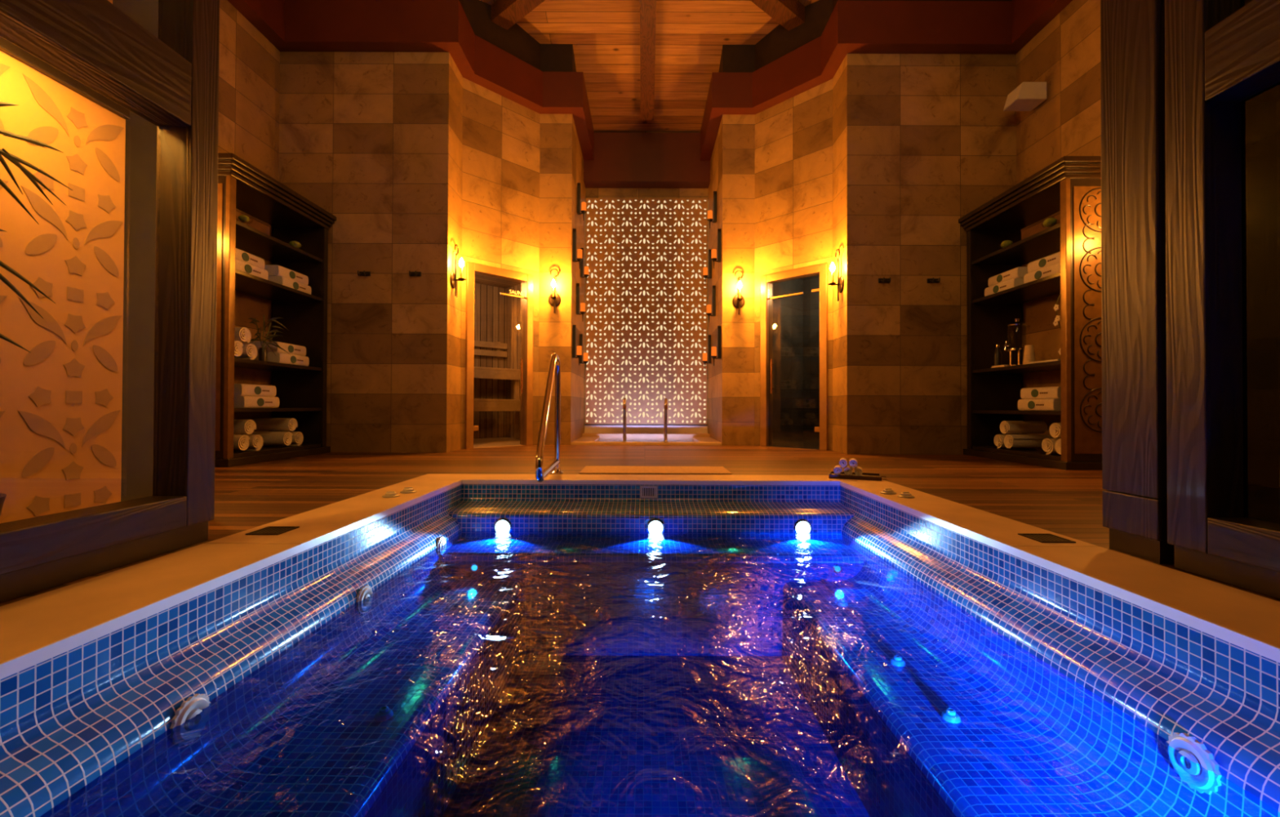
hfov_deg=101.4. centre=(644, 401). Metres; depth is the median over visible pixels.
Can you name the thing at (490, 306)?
wall
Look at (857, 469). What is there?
cloth
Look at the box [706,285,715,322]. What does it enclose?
candle sconce
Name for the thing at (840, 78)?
wall
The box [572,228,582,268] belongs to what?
candle sconce
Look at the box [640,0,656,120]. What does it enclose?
ceiling beam
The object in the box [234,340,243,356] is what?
rolled towel
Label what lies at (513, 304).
wall
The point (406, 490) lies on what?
handle
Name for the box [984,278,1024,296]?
folded towel
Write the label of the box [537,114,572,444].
wall pier
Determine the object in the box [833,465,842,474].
cloth
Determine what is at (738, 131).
wall pier
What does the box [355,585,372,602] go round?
jet
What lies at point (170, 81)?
wooden frame
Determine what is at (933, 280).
robe hook
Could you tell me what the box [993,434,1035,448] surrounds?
rolled towel
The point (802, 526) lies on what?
pool light
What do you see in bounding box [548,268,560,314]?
wall sconce
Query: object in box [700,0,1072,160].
trim
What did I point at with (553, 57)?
ceiling beam
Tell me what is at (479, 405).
bench
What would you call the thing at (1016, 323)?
dispenser
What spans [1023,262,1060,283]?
folded towel
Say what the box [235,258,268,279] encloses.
folded towel
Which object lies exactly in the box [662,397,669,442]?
grab rail
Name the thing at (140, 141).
wall
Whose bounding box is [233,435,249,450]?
rolled towel
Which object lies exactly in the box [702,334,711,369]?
candle sconce
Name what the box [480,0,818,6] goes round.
ceiling
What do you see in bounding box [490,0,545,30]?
ceiling beam
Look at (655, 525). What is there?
pool light
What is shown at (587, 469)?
bath mat
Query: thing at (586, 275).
candle sconce
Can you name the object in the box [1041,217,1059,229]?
moss bowl
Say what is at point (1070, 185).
tall cabinet
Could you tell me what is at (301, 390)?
tall cabinet
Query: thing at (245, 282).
shelf
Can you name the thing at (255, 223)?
wooden crate
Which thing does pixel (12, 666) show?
trim
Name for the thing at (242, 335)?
rolled towel
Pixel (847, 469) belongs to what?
cloth
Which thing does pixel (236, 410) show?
shelf
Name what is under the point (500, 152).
wall
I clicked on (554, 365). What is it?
pool handrail
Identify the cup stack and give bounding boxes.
[1022,345,1035,364]
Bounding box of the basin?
[0,484,1279,816]
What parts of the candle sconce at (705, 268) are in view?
plate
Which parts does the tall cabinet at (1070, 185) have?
panel, crown moulding, panel, carved panel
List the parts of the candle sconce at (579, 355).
plate, cup arm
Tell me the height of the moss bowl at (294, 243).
0.079 m
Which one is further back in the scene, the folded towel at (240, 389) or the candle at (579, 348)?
the candle at (579, 348)
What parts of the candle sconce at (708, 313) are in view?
plate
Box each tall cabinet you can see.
[214,153,336,466]
[958,155,1102,470]
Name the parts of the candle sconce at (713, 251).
cup arm, plate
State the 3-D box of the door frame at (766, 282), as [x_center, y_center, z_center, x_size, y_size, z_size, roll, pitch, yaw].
[1.705,-0.488,5.968,0.141,2.020,0.835,1,-1,-45]
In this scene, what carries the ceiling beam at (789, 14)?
attached to the ceiling at (604, 35)
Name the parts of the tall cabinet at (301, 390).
carved panel, panel, crown moulding, panel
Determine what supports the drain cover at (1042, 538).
on the pool coping at (28, 624)
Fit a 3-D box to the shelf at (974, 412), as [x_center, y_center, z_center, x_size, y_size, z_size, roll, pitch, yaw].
[3.434,0.091,4.554,0.484,0.030,1.110,0,0,0]
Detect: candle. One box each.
[577,248,582,257]
[577,346,582,355]
[580,302,585,311]
[581,201,586,210]
[583,352,587,360]
[584,266,588,274]
[702,266,707,275]
[702,352,706,360]
[706,304,711,313]
[707,210,712,218]
[711,248,716,258]
[711,346,716,355]
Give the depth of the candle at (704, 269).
7.33 m
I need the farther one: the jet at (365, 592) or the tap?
the tap
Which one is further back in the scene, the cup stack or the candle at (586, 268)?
the candle at (586, 268)
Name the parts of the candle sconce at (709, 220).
cup arm, plate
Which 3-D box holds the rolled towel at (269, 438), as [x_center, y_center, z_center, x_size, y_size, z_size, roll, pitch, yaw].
[-3.371,0.328,4.705,0.340,0.123,0.124,0,-1,0]
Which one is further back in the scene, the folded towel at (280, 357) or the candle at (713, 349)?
the candle at (713, 349)
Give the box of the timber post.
[1100,0,1174,564]
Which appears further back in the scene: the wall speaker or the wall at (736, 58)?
the wall at (736, 58)
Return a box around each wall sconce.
[449,244,466,297]
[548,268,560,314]
[732,270,744,315]
[827,248,844,301]
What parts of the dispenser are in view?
lid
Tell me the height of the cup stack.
0.168 m
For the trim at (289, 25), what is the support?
attached to the wall at (249, 64)
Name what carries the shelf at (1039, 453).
attached to the tall cabinet at (1070, 185)
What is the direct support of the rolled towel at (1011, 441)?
on the tall cabinet at (1070, 185)
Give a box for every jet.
[169,693,210,728]
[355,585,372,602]
[436,536,445,547]
[1166,732,1221,774]
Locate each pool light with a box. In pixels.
[493,518,511,532]
[646,518,664,532]
[793,519,812,533]
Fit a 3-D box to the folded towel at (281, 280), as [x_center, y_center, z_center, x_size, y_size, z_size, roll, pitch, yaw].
[-3.330,-1.065,4.829,0.274,0.098,0.400,0,-1,0]
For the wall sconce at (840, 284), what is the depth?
5.36 m
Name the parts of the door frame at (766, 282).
handle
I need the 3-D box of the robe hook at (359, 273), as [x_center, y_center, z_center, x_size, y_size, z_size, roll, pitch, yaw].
[-2.786,-1.269,5.181,0.110,0.058,0.081,0,-1,0]
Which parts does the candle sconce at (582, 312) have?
plate, cup arm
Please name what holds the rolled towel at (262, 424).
on the rolled towel at (269, 438)
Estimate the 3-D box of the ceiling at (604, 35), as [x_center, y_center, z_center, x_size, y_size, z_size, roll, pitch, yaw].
[0.035,-4.225,6.672,9.200,1.130,3.530,0,-1,0]
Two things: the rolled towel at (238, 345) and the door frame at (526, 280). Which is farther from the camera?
the door frame at (526, 280)
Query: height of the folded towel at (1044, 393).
0.098 m
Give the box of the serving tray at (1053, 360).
[1029,359,1060,364]
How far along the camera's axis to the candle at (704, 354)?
7.36 m
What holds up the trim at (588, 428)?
attached to the wall at (590, 193)
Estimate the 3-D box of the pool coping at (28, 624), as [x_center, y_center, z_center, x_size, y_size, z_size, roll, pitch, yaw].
[0.023,0.485,1.398,2.986,0.026,4.301,0,-1,0]
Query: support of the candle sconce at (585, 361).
attached to the wall at (578, 222)
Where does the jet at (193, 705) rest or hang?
attached to the basin
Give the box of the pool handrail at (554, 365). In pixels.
[535,353,564,482]
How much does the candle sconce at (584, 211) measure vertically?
0.495 m
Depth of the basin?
1.39 m
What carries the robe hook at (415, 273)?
attached to the wall at (363, 136)
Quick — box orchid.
[1053,294,1060,359]
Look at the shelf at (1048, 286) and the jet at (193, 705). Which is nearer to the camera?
the jet at (193, 705)
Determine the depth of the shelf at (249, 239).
4.67 m
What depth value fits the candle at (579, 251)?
6.41 m
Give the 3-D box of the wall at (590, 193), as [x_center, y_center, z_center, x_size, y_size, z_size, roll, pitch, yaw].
[0.026,-1.673,7.845,2.180,4.410,0.180,0,-1,0]
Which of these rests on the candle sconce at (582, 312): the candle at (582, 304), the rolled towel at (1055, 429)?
the candle at (582, 304)
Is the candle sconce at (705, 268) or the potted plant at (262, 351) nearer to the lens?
the potted plant at (262, 351)
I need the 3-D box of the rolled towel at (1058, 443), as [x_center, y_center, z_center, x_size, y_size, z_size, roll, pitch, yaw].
[3.399,0.346,4.065,0.340,0.123,0.124,0,-1,0]
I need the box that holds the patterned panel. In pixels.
[0,50,125,523]
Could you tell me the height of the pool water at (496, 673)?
0.001 m
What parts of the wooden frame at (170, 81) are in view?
rail, rail, glass pane, post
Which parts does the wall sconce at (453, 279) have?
plate, scroll stem, arm, bulb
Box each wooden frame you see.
[0,0,219,603]
[1164,0,1279,599]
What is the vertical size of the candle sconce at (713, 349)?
0.495 m
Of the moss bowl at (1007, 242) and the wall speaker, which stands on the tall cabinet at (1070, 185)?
the moss bowl at (1007, 242)
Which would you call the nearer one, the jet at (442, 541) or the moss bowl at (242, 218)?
the jet at (442, 541)
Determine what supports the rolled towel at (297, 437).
on the tall cabinet at (301, 390)
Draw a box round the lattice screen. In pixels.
[585,198,707,426]
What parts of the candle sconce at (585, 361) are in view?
plate, cup arm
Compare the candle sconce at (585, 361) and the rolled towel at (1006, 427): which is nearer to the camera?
the rolled towel at (1006, 427)
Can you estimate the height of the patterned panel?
1.560 m
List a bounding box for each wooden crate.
[235,208,270,235]
[1020,211,1060,239]
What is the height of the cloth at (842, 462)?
0.054 m
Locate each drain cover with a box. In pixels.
[244,526,299,534]
[1017,533,1075,542]
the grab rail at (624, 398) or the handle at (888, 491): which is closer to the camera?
the handle at (888, 491)
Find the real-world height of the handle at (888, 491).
0.026 m
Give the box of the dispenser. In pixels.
[1004,317,1026,366]
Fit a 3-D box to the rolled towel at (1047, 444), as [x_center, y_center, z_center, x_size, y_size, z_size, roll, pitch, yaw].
[3.399,0.357,4.204,0.340,0.129,0.120,0,-1,0]
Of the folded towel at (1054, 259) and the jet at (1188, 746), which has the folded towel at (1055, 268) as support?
the folded towel at (1054, 259)
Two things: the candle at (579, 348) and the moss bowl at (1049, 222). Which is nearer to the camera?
the moss bowl at (1049, 222)
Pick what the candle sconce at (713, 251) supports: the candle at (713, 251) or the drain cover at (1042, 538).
the candle at (713, 251)
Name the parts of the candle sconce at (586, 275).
plate, cup arm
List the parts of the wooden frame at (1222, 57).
post, rail, rail, glass pane, glass pane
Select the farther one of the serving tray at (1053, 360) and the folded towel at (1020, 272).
the folded towel at (1020, 272)
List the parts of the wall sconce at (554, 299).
bulb, arm, plate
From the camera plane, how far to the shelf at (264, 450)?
4.53 m
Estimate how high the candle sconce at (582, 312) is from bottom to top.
0.495 m
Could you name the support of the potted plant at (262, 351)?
on the tall cabinet at (301, 390)
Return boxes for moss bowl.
[235,214,249,222]
[288,240,301,248]
[999,240,1013,248]
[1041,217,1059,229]
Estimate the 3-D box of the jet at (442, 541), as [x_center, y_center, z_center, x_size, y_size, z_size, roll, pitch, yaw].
[-1.038,0.742,2.684,0.018,0.104,0.103,0,-1,0]
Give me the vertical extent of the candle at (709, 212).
0.114 m
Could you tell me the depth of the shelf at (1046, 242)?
4.66 m
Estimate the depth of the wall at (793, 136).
6.14 m
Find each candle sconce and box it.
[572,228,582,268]
[572,324,582,365]
[576,283,585,321]
[577,182,586,218]
[579,333,588,370]
[580,248,589,284]
[702,248,711,284]
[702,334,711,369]
[706,191,716,229]
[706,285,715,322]
[711,228,721,268]
[711,325,720,366]
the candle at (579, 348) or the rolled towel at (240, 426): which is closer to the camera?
the rolled towel at (240, 426)
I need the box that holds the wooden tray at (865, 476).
[828,471,886,480]
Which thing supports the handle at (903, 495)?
on the pool coping at (28, 624)
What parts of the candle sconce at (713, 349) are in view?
cup arm, plate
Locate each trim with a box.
[0,36,130,119]
[0,480,1279,679]
[226,0,594,159]
[583,133,710,188]
[584,425,707,433]
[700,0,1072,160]
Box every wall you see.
[112,0,158,501]
[217,0,279,435]
[279,51,448,452]
[446,0,463,452]
[460,0,540,448]
[473,283,506,438]
[505,284,520,438]
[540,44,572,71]
[570,44,585,442]
[584,187,708,425]
[707,44,723,445]
[723,44,755,72]
[754,0,832,450]
[832,0,847,453]
[847,0,1016,454]
[1016,0,1101,438]
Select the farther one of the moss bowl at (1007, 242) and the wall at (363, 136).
the wall at (363, 136)
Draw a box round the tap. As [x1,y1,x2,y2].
[1004,341,1010,351]
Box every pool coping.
[0,473,1279,663]
[570,432,721,445]
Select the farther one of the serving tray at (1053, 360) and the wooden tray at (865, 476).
the serving tray at (1053, 360)
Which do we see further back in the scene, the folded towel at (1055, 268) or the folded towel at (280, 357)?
the folded towel at (280, 357)
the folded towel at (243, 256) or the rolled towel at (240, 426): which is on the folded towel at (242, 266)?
the folded towel at (243, 256)
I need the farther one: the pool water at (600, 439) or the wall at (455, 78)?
the pool water at (600, 439)
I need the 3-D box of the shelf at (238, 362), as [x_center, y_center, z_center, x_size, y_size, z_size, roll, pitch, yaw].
[-3.393,-0.323,4.558,0.484,0.030,1.110,0,0,0]
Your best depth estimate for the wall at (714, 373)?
6.84 m
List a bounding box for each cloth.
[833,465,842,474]
[839,457,847,467]
[844,466,852,475]
[848,457,857,468]
[854,466,862,475]
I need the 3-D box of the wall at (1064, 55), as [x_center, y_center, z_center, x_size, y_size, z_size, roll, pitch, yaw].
[3.796,-1.712,1.820,0.180,4.410,6.810,0,-1,0]
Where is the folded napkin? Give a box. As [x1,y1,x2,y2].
[991,364,1007,368]
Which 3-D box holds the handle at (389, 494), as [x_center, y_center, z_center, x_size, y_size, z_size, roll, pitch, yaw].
[-1.287,0.466,2.656,0.080,0.026,0.080,0,-1,0]
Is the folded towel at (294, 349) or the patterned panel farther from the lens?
the folded towel at (294, 349)
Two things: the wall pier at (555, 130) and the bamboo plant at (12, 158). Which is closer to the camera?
the bamboo plant at (12, 158)
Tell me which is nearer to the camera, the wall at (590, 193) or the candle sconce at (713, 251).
the candle sconce at (713, 251)
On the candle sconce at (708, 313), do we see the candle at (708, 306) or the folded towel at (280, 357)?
the candle at (708, 306)
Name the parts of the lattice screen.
rail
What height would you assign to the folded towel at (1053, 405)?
0.098 m
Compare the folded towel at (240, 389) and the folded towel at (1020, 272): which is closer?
the folded towel at (240, 389)
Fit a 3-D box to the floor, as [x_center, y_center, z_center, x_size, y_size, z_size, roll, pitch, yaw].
[0.023,0.549,3.096,7.850,0.124,9.402,0,-1,0]
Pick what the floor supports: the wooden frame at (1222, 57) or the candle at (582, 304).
the wooden frame at (1222, 57)
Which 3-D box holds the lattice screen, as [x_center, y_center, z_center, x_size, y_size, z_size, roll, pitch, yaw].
[0.025,-1.327,7.719,1.790,3.342,0.046,0,-1,0]
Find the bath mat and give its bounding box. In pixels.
[578,466,732,474]
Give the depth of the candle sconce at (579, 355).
6.39 m
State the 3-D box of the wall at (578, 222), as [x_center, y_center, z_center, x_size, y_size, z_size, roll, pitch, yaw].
[-0.973,-1.928,7.042,0.180,4.900,1.430,0,-1,0]
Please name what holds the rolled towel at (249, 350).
on the tall cabinet at (301, 390)
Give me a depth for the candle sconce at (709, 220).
6.82 m
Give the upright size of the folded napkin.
0.020 m
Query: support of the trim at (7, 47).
attached to the wall at (140, 141)
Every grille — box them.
[640,485,657,497]
[1003,83,1022,110]
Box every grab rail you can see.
[621,397,627,442]
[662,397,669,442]
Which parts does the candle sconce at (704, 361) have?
plate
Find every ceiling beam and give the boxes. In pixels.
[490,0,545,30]
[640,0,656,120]
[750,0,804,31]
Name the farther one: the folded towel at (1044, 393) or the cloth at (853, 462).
the folded towel at (1044, 393)
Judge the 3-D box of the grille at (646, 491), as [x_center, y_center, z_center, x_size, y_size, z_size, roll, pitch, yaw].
[0.025,0.560,3.260,0.104,0.072,0.010,0,-1,0]
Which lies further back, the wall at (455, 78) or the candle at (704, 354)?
the candle at (704, 354)
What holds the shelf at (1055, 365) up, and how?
attached to the tall cabinet at (1070, 185)
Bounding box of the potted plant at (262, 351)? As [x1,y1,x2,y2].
[248,315,288,361]
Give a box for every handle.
[382,491,399,497]
[400,487,416,493]
[880,488,896,494]
[897,491,914,497]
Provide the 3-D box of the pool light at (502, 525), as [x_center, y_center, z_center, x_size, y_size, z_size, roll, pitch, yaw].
[-0.806,0.712,2.974,0.104,0.104,0.016,0,-1,0]
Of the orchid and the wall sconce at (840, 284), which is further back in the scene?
the wall sconce at (840, 284)
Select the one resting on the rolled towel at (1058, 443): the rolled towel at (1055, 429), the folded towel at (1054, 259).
the rolled towel at (1055, 429)
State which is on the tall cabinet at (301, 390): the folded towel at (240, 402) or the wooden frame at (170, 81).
the folded towel at (240, 402)
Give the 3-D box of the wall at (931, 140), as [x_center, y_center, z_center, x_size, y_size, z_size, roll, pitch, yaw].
[2.863,-1.990,5.318,1.688,5.020,0.180,0,-1,0]
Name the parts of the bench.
seat, seat, leg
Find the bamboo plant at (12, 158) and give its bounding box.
[0,102,72,515]
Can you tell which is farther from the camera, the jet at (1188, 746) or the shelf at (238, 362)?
the shelf at (238, 362)
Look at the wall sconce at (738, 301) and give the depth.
6.29 m
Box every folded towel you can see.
[234,383,276,396]
[234,395,279,408]
[235,248,264,269]
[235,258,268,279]
[248,341,306,355]
[253,352,309,366]
[264,265,308,285]
[267,275,311,294]
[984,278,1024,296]
[987,266,1028,287]
[1017,399,1061,411]
[1020,386,1061,399]
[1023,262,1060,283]
[1027,251,1060,273]
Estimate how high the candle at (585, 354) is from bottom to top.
0.114 m
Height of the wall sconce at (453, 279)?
0.543 m
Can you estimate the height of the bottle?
0.224 m
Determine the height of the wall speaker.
0.155 m
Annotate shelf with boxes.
[233,444,320,457]
[234,357,321,371]
[234,408,321,412]
[235,220,322,262]
[235,269,322,301]
[972,222,1060,265]
[972,272,1060,303]
[972,360,1060,373]
[972,410,1061,414]
[972,446,1061,460]
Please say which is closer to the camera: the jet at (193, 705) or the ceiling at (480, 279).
the jet at (193, 705)
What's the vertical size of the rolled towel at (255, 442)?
0.129 m
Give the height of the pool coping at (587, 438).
0.195 m
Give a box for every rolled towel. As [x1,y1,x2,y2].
[233,419,256,434]
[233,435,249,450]
[234,327,251,342]
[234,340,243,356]
[234,343,257,359]
[244,435,263,450]
[246,431,293,445]
[252,417,297,431]
[288,431,303,445]
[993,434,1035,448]
[1000,421,1047,434]
[1004,434,1051,448]
[1041,438,1060,454]
[1048,422,1061,437]
[1054,438,1061,454]
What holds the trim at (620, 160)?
attached to the wall at (590, 193)
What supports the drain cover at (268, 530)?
on the pool coping at (28, 624)
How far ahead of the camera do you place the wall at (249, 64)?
4.85 m
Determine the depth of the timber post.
1.63 m
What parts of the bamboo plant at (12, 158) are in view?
pot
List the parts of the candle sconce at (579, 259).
plate, cup arm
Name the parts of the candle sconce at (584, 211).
plate, cup arm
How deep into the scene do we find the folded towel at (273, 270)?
4.72 m
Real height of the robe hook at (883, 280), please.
0.058 m
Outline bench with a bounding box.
[473,340,519,439]
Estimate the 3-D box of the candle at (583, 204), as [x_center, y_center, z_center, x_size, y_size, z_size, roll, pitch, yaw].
[-0.796,-2.543,6.835,0.061,0.114,0.062,0,0,0]
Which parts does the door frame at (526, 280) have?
handle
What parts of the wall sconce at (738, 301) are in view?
plate, bulb, arm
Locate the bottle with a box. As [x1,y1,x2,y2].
[993,344,1001,365]
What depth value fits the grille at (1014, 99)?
4.87 m
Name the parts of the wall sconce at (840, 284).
bulb, arm, scroll stem, plate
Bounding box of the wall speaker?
[1003,82,1046,111]
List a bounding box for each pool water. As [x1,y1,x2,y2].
[39,531,1279,816]
[595,437,698,442]
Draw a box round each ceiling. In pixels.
[474,273,520,288]
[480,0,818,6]
[515,0,779,133]
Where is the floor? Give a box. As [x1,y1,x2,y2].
[0,437,1279,606]
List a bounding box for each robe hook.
[357,271,370,275]
[408,271,421,276]
[878,277,890,283]
[926,277,940,283]
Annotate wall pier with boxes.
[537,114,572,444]
[722,114,755,445]
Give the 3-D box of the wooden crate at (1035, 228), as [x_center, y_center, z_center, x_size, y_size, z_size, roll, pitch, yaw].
[3.413,-1.441,4.333,0.264,0.130,0.480,0,-1,0]

